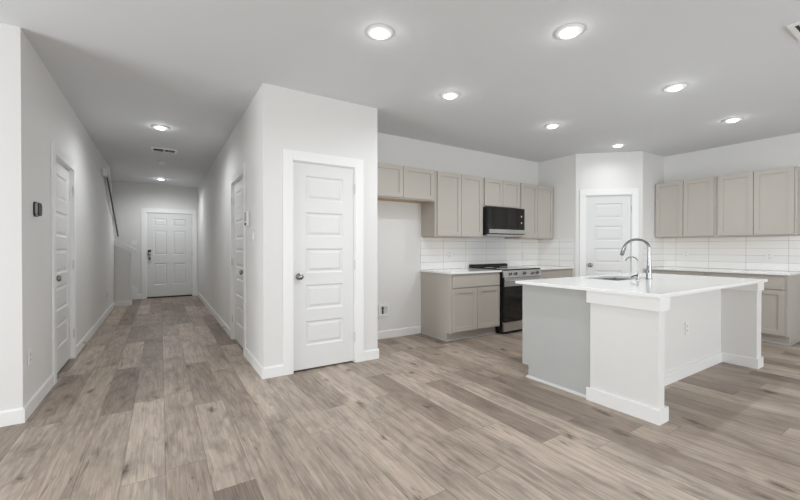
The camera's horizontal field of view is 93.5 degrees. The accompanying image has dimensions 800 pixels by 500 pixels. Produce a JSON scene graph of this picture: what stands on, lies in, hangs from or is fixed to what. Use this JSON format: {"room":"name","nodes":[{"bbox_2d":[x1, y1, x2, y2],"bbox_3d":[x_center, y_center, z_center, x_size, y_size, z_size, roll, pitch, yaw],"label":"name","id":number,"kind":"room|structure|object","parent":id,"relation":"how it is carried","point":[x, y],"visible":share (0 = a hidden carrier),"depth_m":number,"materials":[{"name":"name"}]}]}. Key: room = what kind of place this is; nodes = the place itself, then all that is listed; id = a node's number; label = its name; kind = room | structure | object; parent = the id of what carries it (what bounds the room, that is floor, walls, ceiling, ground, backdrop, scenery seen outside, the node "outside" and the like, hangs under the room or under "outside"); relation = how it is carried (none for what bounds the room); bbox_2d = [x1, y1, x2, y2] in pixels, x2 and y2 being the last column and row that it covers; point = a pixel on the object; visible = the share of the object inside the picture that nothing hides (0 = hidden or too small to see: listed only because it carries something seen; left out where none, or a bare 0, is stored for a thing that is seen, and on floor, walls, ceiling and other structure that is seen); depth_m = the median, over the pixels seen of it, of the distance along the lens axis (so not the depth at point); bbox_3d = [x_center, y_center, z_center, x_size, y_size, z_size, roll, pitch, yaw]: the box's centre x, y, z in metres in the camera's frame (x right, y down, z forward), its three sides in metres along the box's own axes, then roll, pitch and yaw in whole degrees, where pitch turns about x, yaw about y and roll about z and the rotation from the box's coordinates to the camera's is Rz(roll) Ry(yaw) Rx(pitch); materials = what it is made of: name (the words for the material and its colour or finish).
{"room":"open-plan kitchen","nodes":[
{"label":"open-plan kitchen","id":0,"kind":"room"},
{"bbox_2d":[0,23,27,410],"bbox_3d":[-4.254,-0.163,1.644,3.788,2.740,0.115,0,0,-32],"label":"wall","id":1,"kind":"structure","parent":0,"point":[13,206],"depth_m":2.59,"materials":[{"name":"white paint"}]},
{"bbox_2d":[0,407,22,426],"bbox_3d":[-4.220,1.155,1.598,3.788,0.105,0.012,0,0,-32],"label":"baseboard","id":2,"kind":"structure","parent":1,"relation":"attached to","point":[12,416],"depth_m":2.58,"materials":[{"name":"white paint"}]},
{"bbox_2d":[25,35,113,400],"bbox_3d":[-4.349,-0.186,5.214,0.115,2.740,6.011,0,0,-32],"label":"wall","id":3,"kind":"structure","parent":0,"point":[50,117],"depth_m":3.32,"materials":[{"name":"white paint"}]},
{"bbox_2d":[28,348,31,365],"bbox_3d":[-2.702,0.782,2.748,0.009,0.116,0.072,0,0,-32],"label":"wall outlet","id":4,"kind":"object","parent":3,"relation":"attached to","point":[30,349],"visible":1,"depth_m":2.74,"materials":[{"name":"white plastic"}]},
{"bbox_2d":[33,202,41,216],"bbox_3d":[-2.792,-0.313,2.903,0.030,0.112,0.124,0,0,-32],"label":"thermostat","id":5,"kind":"object","parent":3,"relation":"attached to","point":[37,207],"visible":1,"depth_m":2.87,"materials":[{"name":"black plastic"}]},
{"bbox_2d":[51,141,76,384],"bbox_3d":[-3.397,0.116,3.736,0.133,2.155,1.050,0,0,-32],"label":"trim","id":6,"kind":"structure","parent":3,"relation":"attached to","point":[58,154],"depth_m":3.78,"materials":[{"name":"white paint"}]},
{"bbox_2d":[56,160,73,372],"bbox_3d":[-3.366,0.158,3.761,0.102,2.034,0.855,0,0,-32],"label":"door","id":7,"kind":"structure","parent":3,"relation":"in","point":[62,174],"depth_m":3.83,"materials":[{"name":"white paint"}]},
{"bbox_2d":[22,301,114,422],"bbox_3d":[-4.257,1.132,5.197,0.012,0.105,6.126,0,0,-32],"label":"baseboard","id":8,"kind":"structure","parent":3,"relation":"attached to","point":[31,405],"depth_m":3.14,"materials":[{"name":"white paint"}]},
{"bbox_2d":[102,168,118,236],"bbox_3d":[-5.514,-0.827,7.205,0.060,1.084,2.247,0,0,-32],"label":"handrail","id":9,"kind":"object","parent":3,"relation":"attached to","point":[104,170],"visible":1,"depth_m":6.93,"materials":[{"name":"grey paint"}]},
{"bbox_2d":[109,167,113,234],"bbox_3d":[-5.752,-0.898,7.414,0.135,1.335,0.795,0,0,-32],"label":"trim","id":10,"kind":"structure","parent":3,"relation":"attached to","point":[109,167],"depth_m":7.50,"materials":[{"name":"white paint"}]},
{"bbox_2d":[114,245,130,300],"bbox_3d":[-5.872,0.494,7.877,0.399,1.345,0.110,0,0,-32],"label":"wall","id":11,"kind":"structure","parent":0,"point":[122,257],"depth_m":7.86,"materials":[{"name":"white paint"}]},
{"bbox_2d":[115,300,131,305],"bbox_3d":[-5.809,1.114,7.913,0.284,0.105,0.123,0,0,-32],"label":"baseboard","id":12,"kind":"structure","parent":11,"relation":"attached to","point":[129,302],"depth_m":7.86,"materials":[{"name":"white paint"}]},
{"bbox_2d":[114,239,136,253],"bbox_3d":[-5.778,-0.076,7.933,0.392,0.315,0.170,0,0,-32],"label":"cap","id":13,"kind":"object","parent":11,"relation":"attached to","point":[116,242],"visible":1,"depth_m":7.85,"materials":[{"name":"white paint"}]},
{"bbox_2d":[111,181,197,294],"bbox_3d":[-6.473,-0.209,8.792,3.319,2.740,0.115,0,0,-32],"label":"wall","id":14,"kind":"structure","parent":0,"point":[128,198],"depth_m":8.90,"materials":[{"name":"white paint"}]},
{"bbox_2d":[131,240,136,244],"bbox_3d":[-6.255,-0.169,8.852,0.118,0.116,0.016,0,0,-32],"label":"light switch","id":15,"kind":"object","parent":14,"relation":"attached to","point":[133,242],"visible":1,"depth_m":8.85,"materials":[{"name":"white plastic"}]},
{"bbox_2d":[141,208,196,298],"bbox_3d":[-5.676,0.078,9.290,1.165,2.160,0.133,0,0,-32],"label":"trim","id":16,"kind":"structure","parent":14,"relation":"attached to","point":[144,211],"depth_m":9.08,"materials":[{"name":"white paint"}]},
{"bbox_2d":[147,294,191,298],"bbox_3d":[-5.676,1.141,9.296,0.949,0.032,0.124,0,0,-32],"label":"threshold","id":17,"kind":"object","parent":14,"relation":"attached to","point":[190,294],"depth_m":9.24,"materials":[{"name":"brown metal"}]},
{"bbox_2d":[147,213,192,296],"bbox_3d":[-5.642,0.117,9.245,0.958,2.012,0.104,0,0,-32],"label":"door","id":18,"kind":"structure","parent":14,"relation":"in","point":[169,236],"depth_m":9.24,"materials":[{"name":"white paint"}]},
{"bbox_2d":[198,88,260,363],"bbox_3d":[-3.185,-0.195,6.609,0.115,2.740,7.098,0,0,-32],"label":"wall","id":19,"kind":"structure","parent":0,"point":[242,146],"depth_m":5.26,"materials":[{"name":"white paint"}]},
{"bbox_2d":[198,292,263,378],"bbox_3d":[-3.205,1.123,6.529,0.012,0.105,7.226,0,0,-32],"label":"baseboard","id":20,"kind":"structure","parent":19,"relation":"attached to","point":[253,361],"depth_m":4.17,"materials":[{"name":"white paint"}]},
{"bbox_2d":[231,177,242,347],"bbox_3d":[-1.984,0.153,4.634,0.102,2.034,0.845,0,0,-32],"label":"door","id":21,"kind":"structure","parent":19,"relation":"in","point":[238,187],"depth_m":4.73,"materials":[{"name":"white paint"}]},
{"bbox_2d":[230,163,245,356],"bbox_3d":[-1.949,0.110,4.652,0.133,2.155,1.040,0,0,-32],"label":"trim","id":22,"kind":"structure","parent":19,"relation":"attached to","point":[241,172],"depth_m":4.85,"materials":[{"name":"white paint"}]},
{"bbox_2d":[244,211,249,225],"bbox_3d":[-1.646,-0.338,4.048,0.035,0.162,0.110,0,0,-32],"label":"control panel","id":23,"kind":"object","parent":19,"relation":"attached to","point":[246,213],"visible":1,"depth_m":4.00,"materials":[{"name":"white plastic"}]},
{"bbox_2d":[252,230,254,241],"bbox_3d":[-1.492,-0.142,3.826,0.016,0.116,0.072,0,0,-32],"label":"light switch","id":24,"kind":"object","parent":19,"relation":"attached to","point":[253,231],"visible":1,"depth_m":3.81,"materials":[{"name":"white plastic"}]},
{"bbox_2d":[260,83,377,366],"bbox_3d":[-0.788,-0.177,3.860,1.208,2.740,0.115,0,0,-32],"label":"wall","id":25,"kind":"structure","parent":0,"point":[291,119],"depth_m":3.65,"materials":[{"name":"white paint"}]},
{"bbox_2d":[283,149,363,375],"bbox_3d":[-0.783,0.115,3.854,0.851,2.155,0.133,0,0,-32],"label":"trim","id":26,"kind":"structure","parent":25,"relation":"attached to","point":[289,156],"depth_m":3.68,"materials":[{"name":"white paint"}]},
{"bbox_2d":[293,161,354,370],"bbox_3d":[-0.751,0.158,3.814,0.658,2.034,0.102,0,0,-32],"label":"door","id":27,"kind":"structure","parent":25,"relation":"in","point":[323,195],"depth_m":3.81,"materials":[{"name":"white paint"}]},
{"bbox_2d":[264,326,420,378],"bbox_3d":[-0.486,1.137,4.424,2.314,0.105,0.754,0,0,-32],"label":"baseboard","id":28,"kind":"structure","parent":25,"relation":"attached to","point":[277,370],"depth_m":4.13,"materials":[{"name":"white paint"}]},
{"bbox_2d":[0,296,799,499],"bbox_3d":[-0.923,1.253,3.828,12.143,0.120,14.636,0,0,-32],"label":"floor","id":29,"kind":"structure","parent":0,"point":[161,403],"depth_m":2.53,"materials":[{"name":"wood"}]},
{"bbox_2d":[131,286,136,299],"bbox_3d":[-6.745,0.596,7.983,1.885,1.140,0.964,0,0,-32],"label":"staircase","id":30,"kind":"structure","parent":29,"relation":"on","point":[133,289],"depth_m":8.84,"materials":[{"name":"paint"}]},
{"bbox_2d":[421,272,499,341],"bbox_3d":[0.848,0.745,5.317,0.906,0.875,0.672,0,0,-32],"label":"base cabinet","id":31,"kind":"object","parent":29,"relation":"on","point":[453,306],"visible":0.92,"depth_m":5.04,"materials":[{"name":"grey paint"}]},
{"bbox_2d":[420,268,501,273],"bbox_3d":[0.856,0.295,5.309,0.918,0.024,0.691,0,0,-32],"label":"countertop","id":32,"kind":"structure","parent":31,"relation":"on","point":[456,270],"depth_m":5.21,"materials":[{"name":"white stone"}]},
{"bbox_2d":[469,263,542,332],"bbox_3d":[1.616,0.702,5.734,0.814,0.956,0.771,0,0,-32],"label":"range","id":33,"kind":"object","parent":29,"relation":"on","point":[511,293],"visible":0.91,"depth_m":5.36,"materials":[{"name":"black metal"}]},
{"bbox_2d":[472,266,539,270],"bbox_3d":[1.612,0.277,5.738,0.814,0.017,0.629,0,0,-32],"label":"cooktop","id":34,"kind":"object","parent":33,"relation":"in","point":[504,268],"depth_m":5.61,"materials":[{"name":"black metal"}]},
{"bbox_2d":[541,269,571,278],"bbox_3d":[2.291,0.739,6.236,0.844,0.875,0.672,0,0,-32],"label":"base cabinet","id":35,"kind":"object","parent":29,"relation":"on","point":[553,273],"visible":0.07,"depth_m":5.96,"materials":[{"name":"grey paint"}]},
{"bbox_2d":[516,265,573,269],"bbox_3d":[2.297,0.289,6.225,0.857,0.024,0.691,0,0,-32],"label":"countertop","id":36,"kind":"structure","parent":35,"relation":"on","point":[541,267],"depth_m":6.07,"materials":[{"name":"white stone"}]},
{"bbox_2d":[522,282,763,425],"bbox_3d":[2.437,0.756,3.695,2.333,0.875,1.190,0,0,-32],"label":"kitchen island","id":37,"kind":"object","parent":29,"relation":"on","point":[619,352],"visible":0.84,"depth_m":3.22,"materials":[{"name":"white paint"}]},
{"bbox_2d":[515,272,767,297],"bbox_3d":[2.389,0.305,3.676,2.275,0.024,1.235,0,0,-32],"label":"island countertop","id":38,"kind":"structure","parent":37,"relation":"on","point":[661,285],"depth_m":3.32,"materials":[{"name":"white stone"}]},
{"bbox_2d":[602,278,630,280],"bbox_3d":[2.266,0.403,3.948,0.692,0.174,0.407,0,0,-32],"label":"sink","id":39,"kind":"object","parent":38,"relation":"in","point":[616,279],"visible":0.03,"depth_m":4.22,"materials":[{"name":"silver metal"}]},
{"bbox_2d":[625,256,639,279],"bbox_3d":[2.292,0.177,3.696,0.101,0.230,0.138,0,0,9],"label":"tap","id":40,"kind":"object","parent":38,"relation":"on","point":[637,275],"visible":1,"depth_m":3.67,"materials":[{"name":"silver metal"}]},
{"bbox_2d":[620,238,651,279],"bbox_3d":[2.406,0.086,3.854,0.094,0.411,0.311,0,0,-32],"label":"kitchen faucet","id":41,"kind":"object","parent":38,"relation":"on","point":[648,271],"visible":0.98,"depth_m":3.75,"materials":[{"name":"silver metal"}]},
{"bbox_2d":[685,322,688,334],"bbox_3d":[2.715,0.740,3.561,0.072,0.116,0.009,0,0,-32],"label":"wall outlet","id":42,"kind":"object","parent":37,"relation":"attached to","point":[686,323],"visible":1,"depth_m":3.55,"materials":[{"name":"white plastic"}]},
{"bbox_2d":[645,269,706,275],"bbox_3d":[4.374,0.742,5.817,0.662,0.875,0.800,0,0,-32],"label":"base cabinet","id":43,"kind":"object","parent":29,"relation":"on","point":[696,273],"visible":0.07,"depth_m":5.57,"materials":[{"name":"grey paint"}]},
{"bbox_2d":[707,272,799,345],"bbox_3d":[4.811,0.747,5.131,0.662,0.875,0.824,0,0,-32],"label":"base cabinet","id":44,"kind":"object","parent":29,"relation":"on","point":[780,296],"visible":0.39,"depth_m":4.74,"materials":[{"name":"grey paint"}]},
{"bbox_2d":[643,266,799,275],"bbox_3d":[4.588,0.294,5.455,0.687,0.024,1.646,0,0,-32],"label":"countertop","id":45,"kind":"structure","parent":44,"relation":"on","point":[743,271],"depth_m":5.21,"materials":[{"name":"white stone"}]},
{"bbox_2d":[0,0,799,187],"bbox_3d":[-0.923,-1.607,3.809,12.143,0.120,14.636,0,0,-32],"label":"ceiling","id":46,"kind":"structure","parent":0,"point":[192,68],"depth_m":3.17,"materials":[{"name":"white paint"}]},
{"bbox_2d":[151,125,168,129],"bbox_3d":[-3.024,-1.538,4.754,0.192,0.028,0.192,0,0,-32],"label":"recessed light","id":47,"kind":"object","parent":46,"relation":"in","point":[160,127],"visible":1,"depth_m":4.72,"materials":[{"name":"white plastic"}]},
{"bbox_2d":[151,147,176,153],"bbox_3d":[-3.682,-1.554,5.879,0.340,0.012,0.230,0,0,-32],"label":"ceiling vent","id":48,"kind":"object","parent":46,"relation":"in","point":[152,148],"visible":1,"depth_m":5.87,"materials":[{"name":"white plastic"}]},
{"bbox_2d":[366,24,393,40],"bbox_3d":[-0.141,-1.525,2.662,0.192,0.028,0.192,0,0,-32],"label":"recessed light","id":49,"kind":"object","parent":46,"relation":"in","point":[380,32],"visible":1,"depth_m":2.63,"materials":[{"name":"white plastic"}]},
{"bbox_2d":[372,29,387,38],"bbox_3d":[-0.141,-1.520,2.662,0.116,0.020,0.116,0,0,-32],"label":"diffuser","id":50,"kind":"object","parent":49,"relation":"attached to","point":[376,33],"depth_m":2.64,"materials":[{"name":"white plastic"}]},
{"bbox_2d":[440,91,459,99],"bbox_3d":[0.499,-1.532,3.757,0.192,0.028,0.192,0,0,-32],"label":"recessed light","id":51,"kind":"object","parent":46,"relation":"in","point":[448,95],"visible":1,"depth_m":3.72,"materials":[{"name":"white plastic"}]},
{"bbox_2d":[444,94,455,98],"bbox_3d":[0.499,-1.528,3.757,0.116,0.020,0.116,0,0,-32],"label":"diffuser","id":52,"kind":"object","parent":51,"relation":"attached to","point":[446,96],"depth_m":3.73,"materials":[{"name":"white plastic"}]},
{"bbox_2d":[544,123,560,128],"bbox_3d":[1.901,-1.538,4.696,0.192,0.028,0.192,0,0,-32],"label":"recessed light","id":53,"kind":"object","parent":46,"relation":"in","point":[551,125],"visible":1,"depth_m":4.66,"materials":[{"name":"white plastic"}]},
{"bbox_2d":[555,23,583,39],"bbox_3d":[1.193,-1.525,2.652,0.192,0.028,0.192,0,0,-32],"label":"recessed light","id":54,"kind":"object","parent":46,"relation":"in","point":[569,31],"visible":1,"depth_m":2.62,"materials":[{"name":"white plastic"}]},
{"bbox_2d":[560,28,577,38],"bbox_3d":[1.193,-1.520,2.652,0.116,0.020,0.116,0,0,-32],"label":"diffuser","id":55,"kind":"object","parent":54,"relation":"attached to","point":[567,33],"depth_m":2.63,"materials":[{"name":"white plastic"}]},
{"bbox_2d":[611,143,624,146],"bbox_3d":[3.236,-1.544,5.588,0.192,0.028,0.192,0,0,-32],"label":"recessed light","id":56,"kind":"object","parent":46,"relation":"in","point":[618,144],"visible":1,"depth_m":5.54,"materials":[{"name":"white plastic"}]},
{"bbox_2d":[663,83,687,91],"bbox_3d":[2.608,-1.531,3.570,0.192,0.028,0.192,0,0,-32],"label":"recessed light","id":57,"kind":"object","parent":46,"relation":"in","point":[677,86],"visible":1,"depth_m":3.54,"materials":[{"name":"white plastic"}]},
{"bbox_2d":[668,86,682,91],"bbox_3d":[2.608,-1.526,3.570,0.116,0.020,0.116,0,0,-32],"label":"diffuser","id":58,"kind":"object","parent":57,"relation":"attached to","point":[672,88],"depth_m":3.55,"materials":[{"name":"white plastic"}]},
{"bbox_2d":[722,117,742,122],"bbox_3d":[3.953,-1.537,4.475,0.192,0.028,0.192,0,0,-32],"label":"recessed light","id":59,"kind":"object","parent":46,"relation":"in","point":[733,119],"visible":1,"depth_m":4.44,"materials":[{"name":"white plastic"}]},
{"bbox_2d":[726,119,738,122],"bbox_3d":[3.953,-1.532,4.476,0.116,0.020,0.116,0,0,-32],"label":"diffuser","id":60,"kind":"object","parent":59,"relation":"attached to","point":[727,120],"depth_m":4.46,"materials":[{"name":"white plastic"}]},
{"bbox_2d":[787,21,799,40],"bbox_3d":[2.893,-1.533,2.544,0.357,0.012,0.323,0,0,-32],"label":"ceiling vent","id":61,"kind":"object","parent":46,"relation":"in","point":[794,28],"visible":1,"depth_m":2.61,"materials":[{"name":"white plastic"}]},
{"bbox_2d":[377,132,537,330],"bbox_3d":[1.076,-0.191,5.924,6.339,2.740,0.115,0,0,-32],"label":"wall","id":62,"kind":"structure","parent":0,"point":[398,223],"depth_m":5.25,"materials":[{"name":"white paint"}]},
{"bbox_2d":[378,304,388,316],"bbox_3d":[-0.215,0.805,5.029,0.160,0.160,0.018,0,0,-32],"label":"outlet box","id":63,"kind":"object","parent":62,"relation":"attached to","point":[383,309],"visible":1,"depth_m":5.02,"materials":[{"name":"white plastic"}]},
{"bbox_2d":[377,162,434,203],"bbox_3d":[-0.080,-0.867,4.919,1.120,0.430,0.330,0,0,-32],"label":"upper cabinet","id":64,"kind":"object","parent":62,"relation":"attached to","point":[397,183],"visible":0.63,"depth_m":4.83,"materials":[{"name":"grey paint"}]},
{"bbox_2d":[421,171,482,237],"bbox_3d":[0.773,-0.630,5.464,0.899,0.899,0.330,0,0,-32],"label":"upper cabinet","id":65,"kind":"object","parent":62,"relation":"attached to","point":[456,211],"visible":0.94,"depth_m":5.30,"materials":[{"name":"grey paint"}]},
{"bbox_2d":[420,237,537,269],"bbox_3d":[1.381,0.047,6.046,2.577,0.460,0.008,0,0,-32],"label":"backsplash","id":66,"kind":"structure","parent":62,"relation":"attached to","point":[433,251],"depth_m":5.91,"materials":[{"name":"tile"}]},
{"bbox_2d":[483,177,519,208],"bbox_3d":[1.493,-0.863,5.921,0.804,0.432,0.330,0,0,-32],"label":"upper cabinet","id":67,"kind":"object","parent":62,"relation":"attached to","point":[496,193],"visible":0.75,"depth_m":5.76,"materials":[{"name":"grey paint"}]},
{"bbox_2d":[483,206,525,236],"bbox_3d":[1.525,-0.428,5.874,0.799,0.432,0.429,0,0,-32],"label":"microwave","id":68,"kind":"object","parent":67,"relation":"attached to","point":[497,221],"visible":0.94,"depth_m":5.67,"materials":[{"name":"black metal"}]},
{"bbox_2d":[505,183,552,238],"bbox_3d":[2.194,-0.633,6.368,0.853,0.893,0.330,0,0,-32],"label":"upper cabinet","id":69,"kind":"object","parent":62,"relation":"attached to","point":[537,200],"visible":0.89,"depth_m":6.23,"materials":[{"name":"grey paint"}]},
{"bbox_2d":[538,154,575,276],"bbox_3d":[2.701,-0.194,6.461,0.080,2.740,0.724,0,0,-32],"label":"wall","id":70,"kind":"structure","parent":0,"point":[559,174],"depth_m":6.32,"materials":[{"name":"white paint"}]},
{"bbox_2d":[538,239,572,266],"bbox_3d":[2.651,0.044,6.459,0.008,0.460,0.676,0,0,-32],"label":"backsplash","id":71,"kind":"structure","parent":70,"relation":"attached to","point":[551,252],"depth_m":6.44,"materials":[{"name":"tile"}]},
{"bbox_2d":[576,151,642,276],"bbox_3d":[3.355,-0.192,6.080,0.989,2.740,0.080,0,0,11],"label":"wall","id":72,"kind":"structure","parent":0,"point":[612,170],"depth_m":6.03,"materials":[{"name":"white paint"}]},
{"bbox_2d":[586,195,631,275],"bbox_3d":[3.350,0.144,6.040,0.671,2.034,0.102,0,0,11],"label":"door","id":73,"kind":"structure","parent":72,"relation":"in","point":[608,218],"depth_m":6.05,"materials":[{"name":"white paint"}]},
{"bbox_2d":[580,188,638,275],"bbox_3d":[3.351,0.101,6.074,0.864,2.155,0.098,0,0,11],"label":"trim","id":74,"kind":"structure","parent":72,"relation":"attached to","point":[634,192],"depth_m":6.01,"materials":[{"name":"white paint"}]},
{"bbox_2d":[642,151,663,272],"bbox_3d":[4.113,-0.192,6.174,0.716,2.740,0.080,0,0,-32],"label":"wall","id":75,"kind":"structure","parent":0,"point":[653,165],"depth_m":6.08,"materials":[{"name":"white paint"}]},
{"bbox_2d":[643,238,663,267],"bbox_3d":[4.137,0.041,6.138,0.696,0.472,0.008,0,0,-32],"label":"backsplash","id":76,"kind":"structure","parent":75,"relation":"attached to","point":[656,244],"depth_m":6.16,"materials":[{"name":"tile"}]},
{"bbox_2d":[664,133,799,271],"bbox_3d":[5.816,-0.180,4.271,0.115,2.740,7.764,0,0,-32],"label":"wall","id":77,"kind":"structure","parent":0,"point":[783,151],"depth_m":5.55,"materials":[{"name":"white paint"}]},
{"bbox_2d":[655,176,716,237],"bbox_3d":[4.514,-0.636,5.899,0.330,0.881,0.803,0,0,-32],"label":"upper cabinet","id":78,"kind":"object","parent":77,"relation":"attached to","point":[685,208],"visible":0.88,"depth_m":5.78,"materials":[{"name":"grey paint"}]},
{"bbox_2d":[664,236,799,270],"bbox_3d":[4.873,0.044,5.638,0.008,0.472,1.642,0,0,-32],"label":"backsplash","id":79,"kind":"structure","parent":77,"relation":"attached to","point":[749,253],"depth_m":5.54,"materials":[{"name":"tile"}]},
{"bbox_2d":[683,250,688,257],"bbox_3d":[4.598,0.064,6.055,0.009,0.116,0.072,0,0,-32],"label":"wall outlet","id":80,"kind":"object","parent":79,"relation":"attached to","point":[685,252],"visible":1,"depth_m":6.05,"materials":[{"name":"white plastic"}]},
{"bbox_2d":[766,252,772,260],"bbox_3d":[5.126,0.089,5.224,0.009,0.116,0.072,0,0,-32],"label":"wall outlet","id":81,"kind":"object","parent":79,"relation":"attached to","point":[769,255],"visible":1,"depth_m":5.22,"materials":[{"name":"white plastic"}]},
{"bbox_2d":[716,166,799,236],"bbox_3d":[4.952,-0.631,5.211,0.330,0.881,0.824,0,0,-32],"label":"upper cabinet","id":82,"kind":"object","parent":77,"relation":"attached to","point":[763,202],"visible":1,"depth_m":5.07,"materials":[{"name":"grey paint"}]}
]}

